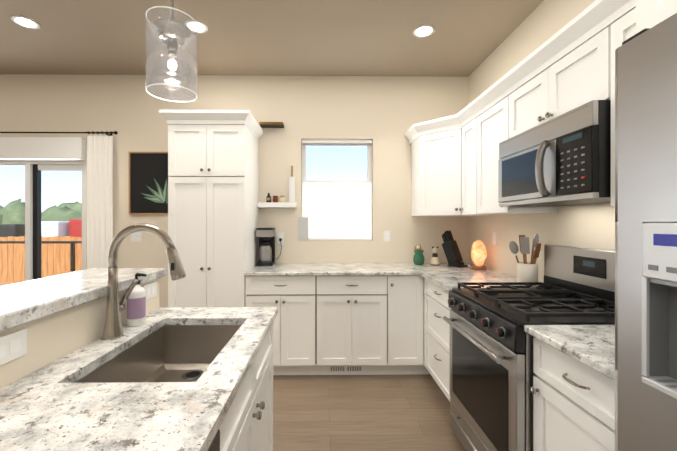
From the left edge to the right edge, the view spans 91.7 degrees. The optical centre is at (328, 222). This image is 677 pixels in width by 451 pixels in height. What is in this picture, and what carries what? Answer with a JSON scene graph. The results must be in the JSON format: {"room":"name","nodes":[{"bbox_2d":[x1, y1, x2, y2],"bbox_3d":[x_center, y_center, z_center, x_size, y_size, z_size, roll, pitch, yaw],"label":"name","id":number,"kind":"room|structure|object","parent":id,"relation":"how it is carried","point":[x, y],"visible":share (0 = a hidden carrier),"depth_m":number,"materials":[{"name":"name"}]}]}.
{"room":"kitchen","nodes":[
{"label":"kitchen","id":0,"kind":"room"},
{"bbox_2d":[0,74,467,306],"bbox_3d":[-1.856,-0.060,3.538,7.000,3.000,0.150,0,0,-1],"label":"wall","id":1,"kind":"structure","parent":0,"point":[384,114],"depth_m":3.48,"materials":[{"name":"beige paint"}]},
{"bbox_2d":[0,160,85,284],"bbox_3d":[-3.201,0.326,3.533,1.306,2.088,0.090,0,0,-1],"label":"door frame","id":2,"kind":"structure","parent":1,"relation":"attached to","point":[34,169],"depth_m":3.53,"materials":[{"name":"white plastic"}]},
{"bbox_2d":[0,137,85,159],"bbox_3d":[-3.225,-0.773,3.410,1.360,0.225,0.068,0,0,-1],"label":"blind valance","id":3,"kind":"object","parent":1,"relation":"attached to","point":[42,148],"visible":1,"depth_m":3.38,"materials":[{"name":"white fabric"}]},
{"bbox_2d":[0,131,117,135],"bbox_3d":[-3.539,-0.920,3.396,2.732,0.060,0.090,0,0,-1],"label":"curtain rod","id":4,"kind":"object","parent":1,"relation":"attached to","point":[106,132],"visible":1,"depth_m":3.37,"materials":[{"name":"brown metal"}]},
{"bbox_2d":[87,135,112,268],"bbox_3d":[-2.352,0.222,3.383,0.265,2.235,0.060,0,0,-1],"label":"panel","id":5,"kind":"object","parent":4,"relation":"hanging from","point":[99,195],"visible":0.67,"depth_m":3.38,"materials":[{"name":"white fabric"}]},
{"bbox_2d":[130,231,141,241],"bbox_3d":[-2.025,0.140,3.457,0.115,0.116,0.006,0,0,-1],"label":"light switch","id":6,"kind":"object","parent":1,"relation":"attached to","point":[135,236],"visible":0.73,"depth_m":3.46,"materials":[{"name":"white plastic"}]},
{"bbox_2d":[129,152,168,213],"bbox_3d":[-1.825,-0.418,3.446,0.520,0.655,0.030,0,0,-1],"label":"framed picture","id":7,"kind":"object","parent":1,"relation":"attached to","point":[148,182],"visible":0.73,"depth_m":3.44,"materials":[{"name":"brown wood"}]},
{"bbox_2d":[259,122,283,127],"bbox_3d":[-0.585,-1.019,3.414,0.240,0.026,0.123,0,0,-1],"label":"shelf","id":8,"kind":"object","parent":1,"relation":"attached to","point":[271,124],"visible":1,"depth_m":3.35,"materials":[{"name":"brown wood"}]},
{"bbox_2d":[257,202,296,207],"bbox_3d":[-0.529,-0.186,3.423,0.399,0.052,0.108,0,0,-1],"label":"floating shelf","id":9,"kind":"object","parent":1,"relation":"attached to","point":[276,204],"visible":1,"depth_m":3.37,"materials":[{"name":"white paint"}]},
{"bbox_2d":[266,193,270,201],"bbox_3d":[-0.620,-0.264,3.417,0.052,0.100,0.053,0,0,-1],"label":"bottle","id":10,"kind":"object","parent":9,"relation":"on","point":[268,199],"depth_m":3.40,"materials":[{"name":"black glass"}]},
{"bbox_2d":[273,196,277,201],"bbox_3d":[-0.549,-0.250,3.419,0.054,0.071,0.053,0,0,-1],"label":"jar","id":11,"kind":"object","parent":9,"relation":"on","point":[275,198],"depth_m":3.40,"materials":[{"name":"brown"}]},
{"bbox_2d":[280,196,284,201],"bbox_3d":[-0.479,-0.248,3.420,0.054,0.069,0.053,0,0,-1],"label":"jar","id":12,"kind":"object","parent":9,"relation":"on","point":[282,198],"depth_m":3.40,"materials":[{"name":"beige"}]},
{"bbox_2d":[289,166,294,201],"bbox_3d":[-0.382,-0.411,3.466,0.053,0.368,0.023,0,0,-1],"label":"bottle","id":13,"kind":"object","parent":9,"relation":"on","point":[291,188],"visible":1,"depth_m":3.45,"materials":[{"name":"white"}]},
{"bbox_2d":[277,233,283,243],"bbox_3d":[-0.505,0.160,3.475,0.072,0.116,0.006,0,0,-1],"label":"electrical outlet","id":14,"kind":"object","parent":1,"relation":"attached to","point":[280,235],"visible":0.98,"depth_m":3.47,"materials":[{"name":"white plastic"}]},
{"bbox_2d":[298,217,307,240],"bbox_3d":[-0.266,0.065,3.479,0.110,0.250,0.003,0,0,-1],"label":"sticky note","id":15,"kind":"object","parent":1,"relation":"attached to","point":[302,228],"visible":0.93,"depth_m":3.48,"materials":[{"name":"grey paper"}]},
{"bbox_2d":[302,144,371,179],"bbox_3d":[0.093,-0.356,3.586,0.756,1.075,0.050,0,0,-1],"label":"window","id":16,"kind":"structure","parent":1,"relation":"in","point":[369,161],"depth_m":3.56,"materials":[{"name":"clear glass"}]},
{"bbox_2d":[302,139,371,239],"bbox_3d":[0.094,-0.356,3.526,0.748,1.073,0.040,0,0,-1],"label":"window shade","id":17,"kind":"object","parent":16,"relation":"attached to","point":[336,209],"visible":0.88,"depth_m":3.51,"materials":[{"name":"white fabric"}]},
{"bbox_2d":[384,231,389,241],"bbox_3d":[0.624,0.140,3.488,0.072,0.116,0.006,0,0,-1],"label":"electrical outlet","id":18,"kind":"object","parent":1,"relation":"attached to","point":[386,236],"visible":1,"depth_m":3.49,"materials":[{"name":"white plastic"}]},
{"bbox_2d":[0,0,543,76],"bbox_3d":[-1.822,-1.608,0.612,7.000,0.100,6.000,0,0,-1],"label":"ceiling","id":19,"kind":"structure","parent":0,"point":[466,38],"depth_m":2.75,"materials":[{"name":"beige paint"}]},
{"bbox_2d":[11,15,40,28],"bbox_3d":[-2.345,-1.554,2.546,0.172,0.009,0.172,0,0,-1],"label":"recessed light","id":20,"kind":"object","parent":19,"relation":"in","point":[23,21],"visible":1,"depth_m":2.54,"materials":[{"name":"white plastic"}]},
{"bbox_2d":[145,0,197,101],"bbox_3d":[-0.630,-1.040,1.327,0.190,1.036,0.190,0,0,-1],"label":"pendant lamp","id":21,"kind":"object","parent":19,"relation":"hanging from","point":[173,35],"visible":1,"depth_m":1.30,"materials":[{"name":"clear glass"}]},
{"bbox_2d":[185,20,207,32],"bbox_3d":[-1.045,-1.554,2.601,0.172,0.009,0.172,0,0,-1],"label":"recessed light","id":22,"kind":"object","parent":19,"relation":"in","point":[202,27],"visible":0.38,"depth_m":2.60,"materials":[{"name":"white plastic"}]},
{"bbox_2d":[413,25,434,36],"bbox_3d":[0.774,-1.554,2.663,0.172,0.009,0.172,0,0,-1],"label":"recessed light","id":23,"kind":"object","parent":19,"relation":"in","point":[423,31],"visible":1,"depth_m":2.65,"materials":[{"name":"white plastic"}]},
{"bbox_2d":[273,374,465,450],"bbox_3d":[-1.822,1.407,0.615,6.700,0.070,5.700,0,0,-1],"label":"floor","id":24,"kind":"structure","parent":0,"point":[406,412],"depth_m":2.35,"materials":[{"name":"brown wood"}]},
{"bbox_2d":[0,272,277,450],"bbox_3d":[-0.572,0.825,0.174,0.731,1.096,2.990,0,0,-1],"label":"kitchen island","id":25,"kind":"object","parent":24,"relation":"on","point":[181,379],"depth_m":0.96,"materials":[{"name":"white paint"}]},
{"bbox_2d":[0,328,26,364],"bbox_3d":[-0.843,0.330,0.860,0.006,0.072,0.116,0,0,-1],"label":"outlet","id":26,"kind":"object","parent":25,"relation":"attached to","point":[13,346],"visible":1,"depth_m":0.88,"materials":[{"name":"white plastic"}]},
{"bbox_2d":[0,268,165,327],"bbox_3d":[-1.007,0.255,0.183,0.380,0.044,3.020,0,0,-1],"label":"island countertop","id":27,"kind":"structure","parent":25,"relation":"on","point":[21,300],"depth_m":1.14,"materials":[{"name":"white stone"}]},
{"bbox_2d":[127,273,146,326],"bbox_3d":[-0.803,0.317,1.381,0.078,0.216,0.070,0,0,-1],"label":"soap bottle","id":28,"kind":"object","parent":25,"relation":"on","point":[136,308],"visible":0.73,"depth_m":1.35,"materials":[{"name":"white plastic"}]},
{"bbox_2d":[102,223,185,339],"bbox_3d":[-0.686,0.213,1.242,0.304,0.425,0.098,0,0,-1],"label":"faucet","id":29,"kind":"object","parent":25,"relation":"on","point":[113,329],"visible":1,"depth_m":1.21,"materials":[{"name":"silver metal"}]},
{"bbox_2d":[143,281,156,299],"bbox_3d":[-0.851,0.323,1.570,0.006,0.072,0.116,0,0,-1],"label":"outlet","id":30,"kind":"object","parent":25,"relation":"attached to","point":[150,289],"visible":0.83,"depth_m":1.57,"materials":[{"name":"white plastic"}]},
{"bbox_2d":[159,110,262,306],"bbox_3d":[-1.067,0.200,3.142,0.770,2.340,0.658,0,0,-1],"label":"pantry cabinet","id":31,"kind":"object","parent":24,"relation":"on","point":[213,189],"visible":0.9,"depth_m":2.87,"materials":[{"name":"white paint"}]},
{"bbox_2d":[245,275,323,374],"bbox_3d":[-0.388,0.913,3.175,0.683,0.915,0.608,0,0,-1],"label":"base cabinet","id":32,"kind":"object","parent":24,"relation":"on","point":[298,325],"depth_m":2.88,"materials":[{"name":"white paint"}]},
{"bbox_2d":[244,263,491,274],"bbox_3d":[0.383,0.440,3.166,2.226,0.031,0.643,0,0,-1],"label":"countertop","id":33,"kind":"structure","parent":32,"relation":"on","point":[278,268],"depth_m":3.00,"materials":[{"name":"white stone"}]},
{"bbox_2d":[256,228,274,265],"bbox_3d":[-0.625,0.236,3.342,0.182,0.375,0.207,0,0,-1],"label":"coffee maker","id":34,"kind":"object","parent":33,"relation":"on","point":[266,236],"visible":1,"depth_m":3.27,"materials":[{"name":"black plastic"}]},
{"bbox_2d":[413,244,424,264],"bbox_3d":[0.926,0.319,3.356,0.116,0.209,0.114,0,0,-1],"label":"figurine","id":35,"kind":"object","parent":33,"relation":"on","point":[418,258],"visible":1,"depth_m":3.32,"materials":[{"name":"green ceramic"}]},
{"bbox_2d":[430,246,439,264],"bbox_3d":[1.086,0.331,3.338,0.100,0.186,0.100,0,0,-1],"label":"figurine","id":36,"kind":"object","parent":33,"relation":"on","point":[434,259],"visible":1,"depth_m":3.31,"materials":[{"name":"white ceramic"}]},
{"bbox_2d":[442,230,467,266],"bbox_3d":[1.240,0.249,3.259,0.110,0.348,0.245,0,0,-36],"label":"knife block","id":37,"kind":"object","parent":33,"relation":"on","point":[452,252],"visible":1,"depth_m":3.23,"materials":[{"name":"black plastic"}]},
{"bbox_2d":[471,240,486,269],"bbox_3d":[1.385,0.288,3.021,0.134,0.270,0.135,0,0,-1],"label":"salt lamp","id":38,"kind":"object","parent":33,"relation":"on","point":[478,253],"visible":1,"depth_m":2.98,"materials":[{"name":"orange stone"}]},
{"bbox_2d":[324,275,379,374],"bbox_3d":[0.202,0.913,3.182,0.754,0.915,0.608,0,0,-1],"label":"base cabinet","id":39,"kind":"object","parent":24,"relation":"on","point":[358,318],"depth_m":2.89,"materials":[{"name":"white paint"}]},
{"bbox_2d":[380,275,415,374],"bbox_3d":[0.657,0.913,3.171,0.403,0.915,0.641,0,0,-1],"label":"base cabinet","id":40,"kind":"object","parent":24,"relation":"on","point":[397,292],"depth_m":2.89,"materials":[{"name":"white paint"}]},
{"bbox_2d":[420,271,538,290],"bbox_3d":[1.155,0.441,2.504,0.698,0.031,0.697,0,0,-1],"label":"countertop","id":41,"kind":"structure","parent":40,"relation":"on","point":[450,279],"depth_m":2.56,"materials":[{"name":"white stone"}]},
{"bbox_2d":[509,234,540,286],"bbox_3d":[1.362,0.247,2.231,0.184,0.353,0.158,0,0,-1],"label":"utensil crock","id":42,"kind":"object","parent":41,"relation":"on","point":[527,271],"visible":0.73,"depth_m":2.20,"materials":[{"name":"beige ceramic"}]},
{"bbox_2d":[416,275,450,401],"bbox_3d":[1.143,0.913,2.533,0.721,0.915,0.753,0,0,-1],"label":"base cabinet","id":43,"kind":"object","parent":24,"relation":"on","point":[432,332],"depth_m":2.67,"materials":[{"name":"white paint"}]},
{"bbox_2d":[443,245,614,450],"bbox_3d":[1.104,0.756,1.770,0.741,1.230,0.752,0,0,-1],"label":"gas range","id":44,"kind":"object","parent":24,"relation":"on","point":[492,374],"visible":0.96,"depth_m":1.68,"materials":[{"name":"silver metal"}]},
{"bbox_2d":[529,335,614,450],"bbox_3d":[1.191,0.915,1.137,0.658,0.915,0.491,0,0,-1],"label":"base cabinet","id":45,"kind":"object","parent":24,"relation":"on","point":[574,406],"depth_m":1.18,"materials":[{"name":"white paint"}]},
{"bbox_2d":[524,325,614,382],"bbox_3d":[1.171,0.442,1.137,0.698,0.031,0.491,0,0,-1],"label":"countertop","id":46,"kind":"structure","parent":45,"relation":"on","point":[591,346],"depth_m":1.18,"materials":[{"name":"white stone"}]},
{"bbox_2d":[615,13,676,450],"bbox_3d":[1.101,0.451,0.413,0.835,1.842,0.910,0,0,-1],"label":"refrigerator","id":47,"kind":"object","parent":24,"relation":"on","point":[645,239],"visible":1,"depth_m":0.77,"materials":[{"name":"silver metal"}]},
{"bbox_2d":[468,0,614,282],"bbox_3d":[1.603,-0.058,0.654,0.150,3.000,5.700,0,0,-1],"label":"wall","id":48,"kind":"structure","parent":0,"point":[587,225],"depth_m":2.41,"materials":[{"name":"beige paint"}]},
{"bbox_2d":[409,114,456,215],"bbox_3d":[1.190,-0.510,3.161,0.612,0.880,0.670,0,0,-1],"label":"upper cabinet","id":49,"kind":"object","parent":48,"relation":"attached to","point":[433,143],"depth_m":3.06,"materials":[{"name":"white paint"}]},
{"bbox_2d":[457,96,480,215],"bbox_3d":[1.315,-0.510,2.739,0.373,0.880,0.403,0,0,-1],"label":"upper cabinet","id":50,"kind":"object","parent":48,"relation":"attached to","point":[469,118],"depth_m":2.73,"materials":[{"name":"white paint"}]},
{"bbox_2d":[492,232,496,244],"bbox_3d":[1.496,0.140,2.953,0.006,0.116,0.072,0,0,-1],"label":"electrical outlet","id":51,"kind":"object","parent":48,"relation":"attached to","point":[494,238],"visible":1,"depth_m":2.95,"materials":[{"name":"white plastic"}]},
{"bbox_2d":[481,76,557,215],"bbox_3d":[1.341,-0.509,2.409,0.328,0.880,0.507,0,0,-1],"label":"upper cabinet","id":52,"kind":"object","parent":48,"relation":"attached to","point":[495,102],"depth_m":2.35,"materials":[{"name":"white paint"}]},
{"bbox_2d":[509,0,608,137],"bbox_3d":[1.349,-0.738,1.771,0.328,0.422,0.758,0,0,-1],"label":"upper cabinet","id":53,"kind":"object","parent":48,"relation":"attached to","point":[569,66],"depth_m":1.64,"materials":[{"name":"white paint"}]},
{"bbox_2d":[498,100,610,205],"bbox_3d":[1.280,-0.316,1.771,0.462,0.414,0.752,0,0,-1],"label":"over-the-range microwave","id":54,"kind":"object","parent":53,"relation":"attached to","point":[564,159],"visible":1,"depth_m":1.58,"materials":[{"name":"silver metal"}]},
{"bbox_2d":[609,0,624,205],"bbox_3d":[1.356,-0.508,1.141,0.328,0.880,0.493,0,0,-1],"label":"upper cabinet","id":55,"kind":"object","parent":48,"relation":"attached to","point":[616,7],"depth_m":1.37,"materials":[{"name":"white paint"}]},
{"bbox_2d":[625,0,676,39],"bbox_3d":[1.179,-0.718,0.423,0.698,0.460,0.930,0,0,-1],"label":"upper cabinet","id":56,"kind":"object","parent":48,"relation":"attached to","point":[640,15],"depth_m":0.85,"materials":[{"name":"white paint"}]},
{"label":"outside","id":57,"kind":"structure","parent":0,"visible":0},
{"bbox_3d":[-12.955,1.505,41.687,55.000,0.100,76.300,0,0,-1],"label":"ground","id":58,"kind":"structure","parent":57,"visible":0},
{"bbox_2d":[0,224,24,236],"bbox_3d":[-20.421,0.773,21.747,1.200,1.400,2.000,0,0,-1],"label":"trailer","id":59,"kind":"object","parent":58,"relation":"on","point":[2,226],"depth_m":20.75,"materials":[{"name":"grey metal"}]},
{"bbox_2d":[0,241,81,271],"bbox_3d":[-3.525,0.926,5.125,7.000,1.125,3.040,0,0,-1],"label":"railing","id":60,"kind":"object","parent":58,"relation":"on","point":[72,267],"depth_m":6.53,"materials":[{"name":"black wood"}]},
{"bbox_2d":[0,236,81,282],"bbox_3d":[-7.061,0.903,8.133,14.000,1.165,0.060,0,0,-1],"label":"fence","id":61,"kind":"object","parent":58,"relation":"on","point":[47,265],"depth_m":8.10,"materials":[{"name":"brown wood"}]},
{"bbox_2d":[0,198,81,223],"bbox_3d":[-16.226,-0.206,27.347,40.172,4.534,6.406,0,0,-1],"label":"trees","id":62,"kind":"object","parent":58,"relation":"on","point":[20,205],"depth_m":25.45,"materials":[{"name":"green plant"}]},
{"bbox_2d":[41,221,67,236],"bbox_3d":[-15.289,0.690,19.007,1.200,1.570,2.400,0,0,-1],"label":"trailer","id":63,"kind":"object","parent":58,"relation":"on","point":[56,226],"depth_m":17.81,"materials":[{"name":"white metal"}]},
{"bbox_2d":[68,219,81,236],"bbox_3d":[-14.042,0.625,19.322,0.900,1.700,2.000,0,0,-1],"label":"trailer","id":64,"kind":"object","parent":58,"relation":"on","point":[79,223],"depth_m":18.32,"materials":[{"name":"red metal"}]}
]}

